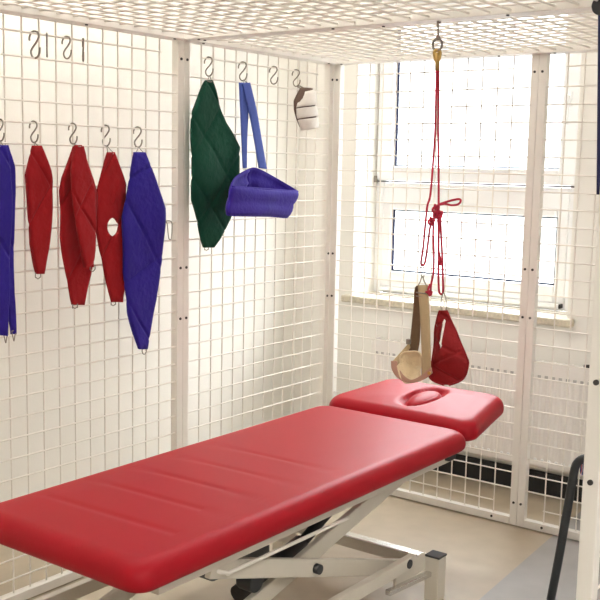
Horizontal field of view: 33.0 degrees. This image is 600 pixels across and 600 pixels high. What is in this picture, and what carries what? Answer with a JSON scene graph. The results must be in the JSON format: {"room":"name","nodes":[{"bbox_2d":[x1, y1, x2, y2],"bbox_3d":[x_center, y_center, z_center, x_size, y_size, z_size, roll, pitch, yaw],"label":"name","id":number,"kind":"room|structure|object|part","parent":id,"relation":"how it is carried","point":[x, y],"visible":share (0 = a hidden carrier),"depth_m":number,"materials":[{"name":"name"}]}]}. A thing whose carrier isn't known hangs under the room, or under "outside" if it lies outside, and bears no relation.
{"room":"physiotherapy room","nodes":[
{"label":"physiotherapy room","id":0,"kind":"room"},
{"bbox_2d":[0,0,301,501],"bbox_3d":[-2.054,-0.358,2.803,0.100,2.900,6.700,7,9,36],"label":"wall","id":1,"kind":"structure","parent":0,"point":[12,39],"depth_m":4.51,"materials":[{"name":"beige paint"}]},
{"bbox_2d":[0,470,599,599],"bbox_3d":[0.101,1.366,1.542,5.370,0.100,7.150,7,9,36],"label":"floor","id":2,"kind":"structure","parent":0,"point":[487,559],"depth_m":3.96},
{"bbox_2d":[0,379,503,599],"bbox_3d":[-0.037,0.756,3.405,0.738,0.612,2.160,7,9,36],"label":"table","id":3,"kind":"object","parent":2,"relation":"on","point":[212,509],"visible":0.99,"depth_m":3.07,"materials":[{"name":"red leather"}]},
{"bbox_3d":[-0.562,0.881,3.309,0.026,0.045,1.340,7,9,36],"label":"rail","id":4,"kind":"part","parent":3,"relation":"part of","materials":[{"name":"beige metal"}]},
{"bbox_3d":[-0.288,0.758,3.403,0.022,0.323,1.171,7,9,36],"label":"lift arm","id":5,"kind":"part","parent":3,"relation":"part of","materials":[{"name":"beige metal"}]},
{"bbox_3d":[-0.070,0.911,3.961,0.054,0.158,0.054,7,9,36],"label":"leg","id":6,"kind":"part","parent":3,"relation":"part of","materials":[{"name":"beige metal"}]},
{"bbox_3d":[-0.045,0.700,2.946,0.046,0.038,0.616,7,9,36],"label":"control rod","id":7,"kind":"part","parent":3,"relation":"part of","materials":[{"name":"white metal"}]},
{"bbox_3d":[-0.332,0.782,3.433,0.022,0.381,1.064,7,9,36],"label":"lift arm","id":8,"kind":"part","parent":3,"relation":"part of","materials":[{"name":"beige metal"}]},
{"bbox_3d":[0.092,0.637,3.122,0.040,0.044,1.530,7,9,36],"label":"rail","id":9,"kind":"part","parent":3,"relation":"part of","materials":[{"name":"beige metal"}]},
{"bbox_3d":[0.069,0.829,3.137,0.022,0.381,1.064,7,9,36],"label":"lift arm","id":10,"kind":"part","parent":3,"relation":"part of","materials":[{"name":"beige metal"}]},
{"bbox_3d":[0.032,0.795,3.167,0.022,0.323,1.171,7,9,36],"label":"lift arm","id":11,"kind":"part","parent":3,"relation":"part of","materials":[{"name":"beige metal"}]},
{"bbox_3d":[0.204,0.895,3.753,0.630,0.045,0.044,7,9,36],"label":"cross rail","id":12,"kind":"part","parent":3,"relation":"part of","materials":[{"name":"metal"}]},
{"bbox_3d":[-0.017,0.945,2.907,0.026,0.045,1.340,7,9,36],"label":"rail","id":13,"kind":"part","parent":3,"relation":"part of","materials":[{"name":"beige metal"}]},
{"bbox_2d":[329,379,503,440],"bbox_3d":[0.486,0.427,4.061,0.660,0.110,0.428,7,9,36],"label":"cushion","id":14,"kind":"object","parent":3,"relation":"on","point":[469,413],"depth_m":3.97,"materials":[{"name":"red leather"}]},
{"bbox_3d":[0.475,0.975,3.558,0.054,0.158,0.054,7,9,36],"label":"leg","id":15,"kind":"part","parent":3,"relation":"part of","materials":[{"name":"beige metal"}]},
{"bbox_2d":[0,0,599,599],"bbox_3d":[0.358,0.066,3.384,2.083,1.994,2.034,7,9,36],"label":"cage","id":16,"kind":"object","parent":2,"relation":"on","point":[235,37],"visible":0.83,"depth_m":3.97,"materials":[{"name":"white metal"}]},
{"bbox_2d":[0,119,4,141],"bbox_3d":[-0.958,-0.542,3.229,0.048,0.074,0.005,7,9,36],"label":"s-hook","id":17,"kind":"object","parent":16,"relation":"hanging from","point":[0,119],"visible":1,"depth_m":3.22,"materials":[{"name":"metal"}]},
{"bbox_2d":[0,141,16,342],"bbox_3d":[-0.946,-0.180,3.221,0.052,0.647,0.119,2,8,10],"label":"sling","id":18,"kind":"object","parent":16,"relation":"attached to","point":[7,166],"visible":1,"depth_m":3.22,"materials":[{"name":"fabric"}]},
{"bbox_2d":[29,120,38,142],"bbox_3d":[-0.878,-0.554,3.336,0.048,0.074,0.005,7,9,36],"label":"s-hook","id":19,"kind":"object","parent":16,"relation":"hanging from","point":[32,120],"visible":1,"depth_m":3.33,"materials":[{"name":"metal"}]},
{"bbox_2d":[28,30,40,58],"bbox_3d":[-0.867,-0.834,3.306,0.060,0.093,0.007,7,9,36],"label":"s-hook","id":20,"kind":"object","parent":16,"relation":"hanging from","point":[36,31],"visible":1,"depth_m":3.30,"materials":[{"name":"metal"}]},
{"bbox_2d":[25,143,52,278],"bbox_3d":[-0.870,-0.293,3.335,0.058,0.449,0.108,7,9,36],"label":"sling","id":21,"kind":"object","parent":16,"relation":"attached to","point":[38,173],"visible":1,"depth_m":3.31,"materials":[{"name":"fabric"}]},
{"bbox_2d":[46,33,47,56],"bbox_3d":[-0.837,-0.843,3.345,0.006,0.081,0.052,-1,8,-14],"label":"s-hook","id":22,"kind":"object","parent":16,"relation":"hanging from","point":[46,33],"visible":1,"depth_m":3.33,"materials":[{"name":"metal"}]},
{"bbox_2d":[61,36,71,58],"bbox_3d":[-0.787,-0.852,3.412,0.051,0.079,0.006,7,9,36],"label":"s-hook","id":23,"kind":"object","parent":16,"relation":"hanging from","point":[67,46],"visible":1,"depth_m":3.41,"materials":[{"name":"metal"}]},
{"bbox_2d":[68,123,77,144],"bbox_3d":[-0.779,-0.570,3.468,0.048,0.074,0.005,7,9,36],"label":"s-hook","id":24,"kind":"object","parent":16,"relation":"hanging from","point":[70,123],"visible":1,"depth_m":3.46,"materials":[{"name":"metal"}]},
{"bbox_2d":[70,144,96,271],"bbox_3d":[-0.735,-0.312,3.445,0.080,0.436,0.119,0,8,-6],"label":"sling","id":25,"kind":"object","parent":24,"relation":"hanging from","point":[83,190],"visible":1,"depth_m":3.42,"materials":[{"name":"fabric"}]},
{"bbox_2d":[59,144,97,308],"bbox_3d":[-0.770,-0.252,3.477,0.057,0.564,0.157,7,9,36],"label":"sling","id":26,"kind":"object","parent":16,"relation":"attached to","point":[78,277],"visible":0.54,"depth_m":3.45,"materials":[{"name":"fabric"}]},
{"bbox_2d":[82,38,83,61],"bbox_3d":[-0.744,-0.858,3.469,0.006,0.081,0.052,-1,8,-16],"label":"s-hook","id":27,"kind":"object","parent":16,"relation":"hanging from","point":[82,38],"visible":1,"depth_m":3.46,"materials":[{"name":"metal"}]},
{"bbox_3d":[-0.771,0.017,3.581,0.033,1.994,0.998,7,9,36],"label":"panel frame","id":28,"kind":"part","parent":16,"relation":"part of","materials":[{"name":"white metal"}]},
{"bbox_2d":[101,124,110,145],"bbox_3d":[-0.689,-0.583,3.587,0.051,0.079,0.006,7,9,36],"label":"s-hook","id":29,"kind":"object","parent":16,"relation":"hanging from","point":[105,124],"visible":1,"depth_m":3.58,"materials":[{"name":"metal"}]},
{"bbox_2d":[96,145,125,305],"bbox_3d":[-0.679,-0.263,3.598,0.057,0.572,0.143,7,9,36],"label":"sling","id":30,"kind":"object","parent":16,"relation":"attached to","point":[111,188],"visible":0.97,"depth_m":3.58,"materials":[{"name":"fabric"}]},
{"bbox_2d":[133,126,142,147],"bbox_3d":[-0.595,-0.597,3.711,0.051,0.079,0.006,7,9,36],"label":"s-hook","id":31,"kind":"object","parent":16,"relation":"hanging from","point":[137,137],"visible":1,"depth_m":3.71,"materials":[{"name":"metal"}]},
{"bbox_2d":[121,146,165,354],"bbox_3d":[-0.593,-0.178,3.706,0.088,0.764,0.204,7,10,39],"label":"sling","id":32,"kind":"object","parent":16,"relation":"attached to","point":[143,220],"visible":1,"depth_m":3.67,"materials":[{"name":"fabric"}]},
{"bbox_2d":[166,220,172,239],"bbox_3d":[-0.500,-0.267,3.869,0.018,0.076,0.032,7,9,36],"label":"wire loop","id":33,"kind":"object","parent":16,"relation":"hanging from","point":[166,220],"visible":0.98,"depth_m":3.86,"materials":[{"name":"metal"}]},
{"bbox_2d":[204,56,213,76],"bbox_3d":[-0.359,-0.918,3.980,0.051,0.079,0.006,7,9,36],"label":"s-hook","id":34,"kind":"object","parent":16,"relation":"hanging from","point":[207,56],"visible":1,"depth_m":3.98,"materials":[{"name":"metal"}]},
{"bbox_2d":[190,75,239,250],"bbox_3d":[-0.343,-0.541,3.999,0.071,0.688,0.285,7,9,36],"label":"sling","id":35,"kind":"object","parent":34,"relation":"hanging from","point":[215,160],"visible":0.94,"depth_m":3.95,"materials":[{"name":"green fabric"}]},
{"bbox_2d":[238,61,247,80],"bbox_3d":[-0.235,-0.937,4.145,0.052,0.081,0.006,7,9,36],"label":"s-hook","id":36,"kind":"object","parent":16,"relation":"hanging from","point":[241,61],"visible":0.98,"depth_m":4.14,"materials":[{"name":"metal"}]},
{"bbox_2d":[225,79,298,217],"bbox_3d":[-0.202,-0.607,4.057,0.187,0.566,0.519,5,9,27],"label":"sling","id":37,"kind":"object","parent":36,"relation":"hanging from","point":[253,192],"visible":1,"depth_m":4.08,"materials":[{"name":"fabric"}]},
{"bbox_3d":[-0.173,-0.076,4.376,0.033,1.994,0.998,7,9,36],"label":"panel frame","id":38,"kind":"part","parent":16,"relation":"part of","materials":[{"name":"white metal"}]},
{"bbox_2d":[269,66,277,84],"bbox_3d":[-0.112,-0.957,4.308,0.051,0.079,0.006,7,9,36],"label":"s-hook","id":39,"kind":"object","parent":16,"relation":"hanging from","point":[272,66],"visible":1,"depth_m":4.30,"materials":[{"name":"metal"}]},
{"bbox_2d":[292,69,300,86],"bbox_3d":[-0.017,-0.973,4.435,0.049,0.076,0.006,7,9,36],"label":"s-hook","id":40,"kind":"object","parent":16,"relation":"hanging from","point":[295,69],"visible":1,"depth_m":4.43,"materials":[{"name":"metal"}]},
{"bbox_2d":[294,85,318,130],"bbox_3d":[0.029,-0.835,4.394,0.105,0.201,0.152,2,8,4],"label":"cuff","id":41,"kind":"object","parent":40,"relation":"hanging from","point":[305,107],"visible":1,"depth_m":4.35,"materials":[{"name":"white fabric"}]},
{"bbox_3d":[0.070,-0.854,2.848,2.014,0.022,0.995,7,9,36],"label":"roof frame","id":42,"kind":"part","parent":16,"relation":"part of","materials":[{"name":"white metal"}]},
{"bbox_3d":[0.668,-0.947,3.643,2.014,0.022,0.995,7,9,36],"label":"roof frame","id":43,"kind":"part","parent":16,"relation":"part of","materials":[{"name":"white metal"}]},
{"bbox_3d":[0.549,-0.076,4.481,0.998,1.994,0.033,7,9,36],"label":"panel frame","id":44,"kind":"part","parent":16,"relation":"part of","materials":[{"name":"white metal"}]},
{"bbox_2d":[432,21,442,50],"bbox_3d":[0.436,-0.834,3.199,0.042,0.095,0.016,7,9,36],"label":"hook","id":45,"kind":"object","parent":16,"relation":"hanging from","point":[437,38],"visible":1,"depth_m":3.19,"materials":[{"name":"metal"}]},
{"bbox_2d":[420,48,461,295],"bbox_3d":[0.463,-0.401,3.227,0.153,0.791,0.043,8,10,40],"label":"cord","id":46,"kind":"object","parent":45,"relation":"hanging from","point":[437,214],"visible":1,"depth_m":3.25,"materials":[{"name":"red fabric"}]},
{"bbox_2d":[429,292,468,385],"bbox_3d":[0.480,0.131,3.270,0.148,0.307,0.047,7,9,36],"label":"sling","id":47,"kind":"object","parent":46,"relation":"hanging from","point":[450,362],"visible":0.99,"depth_m":3.27,"materials":[{"name":"red cloth"},{"name":"zinc wire"}]},
{"bbox_3d":[1.349,0.018,3.890,0.998,1.994,0.033,7,9,36],"label":"panel frame","id":48,"kind":"part","parent":16,"relation":"part of","materials":[{"name":"white metal"}]},
{"bbox_3d":[0.871,0.211,2.369,0.033,1.994,0.998,7,9,36],"label":"panel frame","id":49,"kind":"part","parent":16,"relation":"part of","materials":[{"name":"white metal"}]},
{"bbox_2d":[591,0,599,194],"bbox_3d":[0.845,-0.574,2.855,0.062,0.548,0.042,7,9,36],"label":"strap","id":50,"kind":"object","parent":16,"relation":"hanging from","point":[595,6],"visible":0.98,"depth_m":2.84,"materials":[{"name":"plastic"}]},
{"bbox_2d":[546,454,583,599],"bbox_3d":[1.242,0.595,3.521,0.578,0.955,0.449,7,9,36],"label":"chair","id":51,"kind":"object","parent":2,"relation":"on","point":[578,463],"visible":0.69,"depth_m":3.51,"materials":[{"name":"metal"}]},
{"bbox_3d":[1.232,0.581,3.528,0.387,0.054,0.388,7,9,36],"label":"seat","id":52,"kind":"part","parent":51,"relation":"part of","materials":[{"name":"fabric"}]},
{"bbox_2d":[391,266,432,383],"bbox_3d":[0.383,0.078,3.337,0.165,0.399,0.072,7,9,36],"label":"sling","id":53,"kind":"object","parent":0,"point":[407,365],"visible":1,"depth_m":3.35,"materials":[{"name":"fabric"}]},
{"bbox_2d":[398,352,421,379],"bbox_3d":[0.373,0.222,3.360,0.088,0.108,0.053,7,9,36],"label":"cup","id":54,"kind":"object","parent":53,"relation":"on","point":[409,363],"depth_m":3.37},
{"bbox_2d":[294,0,598,479],"bbox_3d":[2.166,-0.439,4.049,5.370,2.900,0.350,7,9,36],"label":"wall","id":55,"kind":"structure","parent":0,"point":[589,130],"depth_m":5.26,"materials":[{"name":"beige paint"}]},
{"bbox_2d":[341,0,583,327],"bbox_3d":[0.824,-0.739,4.945,1.255,1.596,0.315,7,9,36],"label":"window","id":56,"kind":"structure","parent":55,"relation":"in","point":[516,199],"depth_m":5.04,"materials":[{"name":"white plastic"}]},
{"bbox_3d":[0.791,0.037,5.024,1.255,0.036,0.255,7,9,36],"label":"sill","id":57,"kind":"part","parent":56,"relation":"part of","materials":[{"name":"beige stone"}]},
{"bbox_3d":[0.835,-0.017,5.113,1.000,0.020,0.030,7,9,36],"label":"drip rail","id":58,"kind":"part","parent":56,"relation":"part of","materials":[{"name":"white plastic"}]},
{"bbox_3d":[0.902,-0.767,5.037,1.175,1.560,0.070,7,9,36],"label":"frame","id":59,"kind":"part","parent":56,"relation":"part of","materials":[{"name":"white plastic"}]},
{"bbox_3d":[0.872,-1.050,5.002,1.095,0.933,0.068,7,9,36],"label":"sash","id":60,"kind":"part","parent":56,"relation":"part of","materials":[{"name":"white plastic"}]},
{"bbox_3d":[1.239,-0.890,4.679,0.025,0.150,0.037,7,9,36],"label":"handle","id":61,"kind":"part","parent":56,"relation":"part of","materials":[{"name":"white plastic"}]},
{"bbox_2d":[370,337,589,476],"bbox_3d":[0.887,0.561,4.836,1.240,0.659,0.121,7,9,36],"label":"radiator","id":62,"kind":"object","parent":55,"relation":"attached to","point":[541,370],"visible":0.3,"depth_m":4.63,"materials":[{"name":"white metal"}]},
{"bbox_3d":[0.878,0.493,4.814,1.240,0.490,0.080,7,9,36],"label":"casing","id":63,"kind":"part","parent":62,"relation":"part of","materials":[{"name":"white metal"}]},
{"bbox_2d":[372,338,588,373],"bbox_3d":[0.879,0.262,4.778,1.228,0.020,0.072,7,9,36],"label":"grille","id":64,"kind":"object","parent":62,"relation":"attached to","point":[476,358],"depth_m":4.71,"materials":[{"name":"white metal"}]},
{"bbox_2d":[433,454,582,501],"bbox_3d":[2.030,0.963,4.089,5.170,0.105,0.012,7,9,36],"label":"baseboard","id":65,"kind":"structure","parent":55,"relation":"attached to","point":[537,485],"depth_m":4.86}
]}

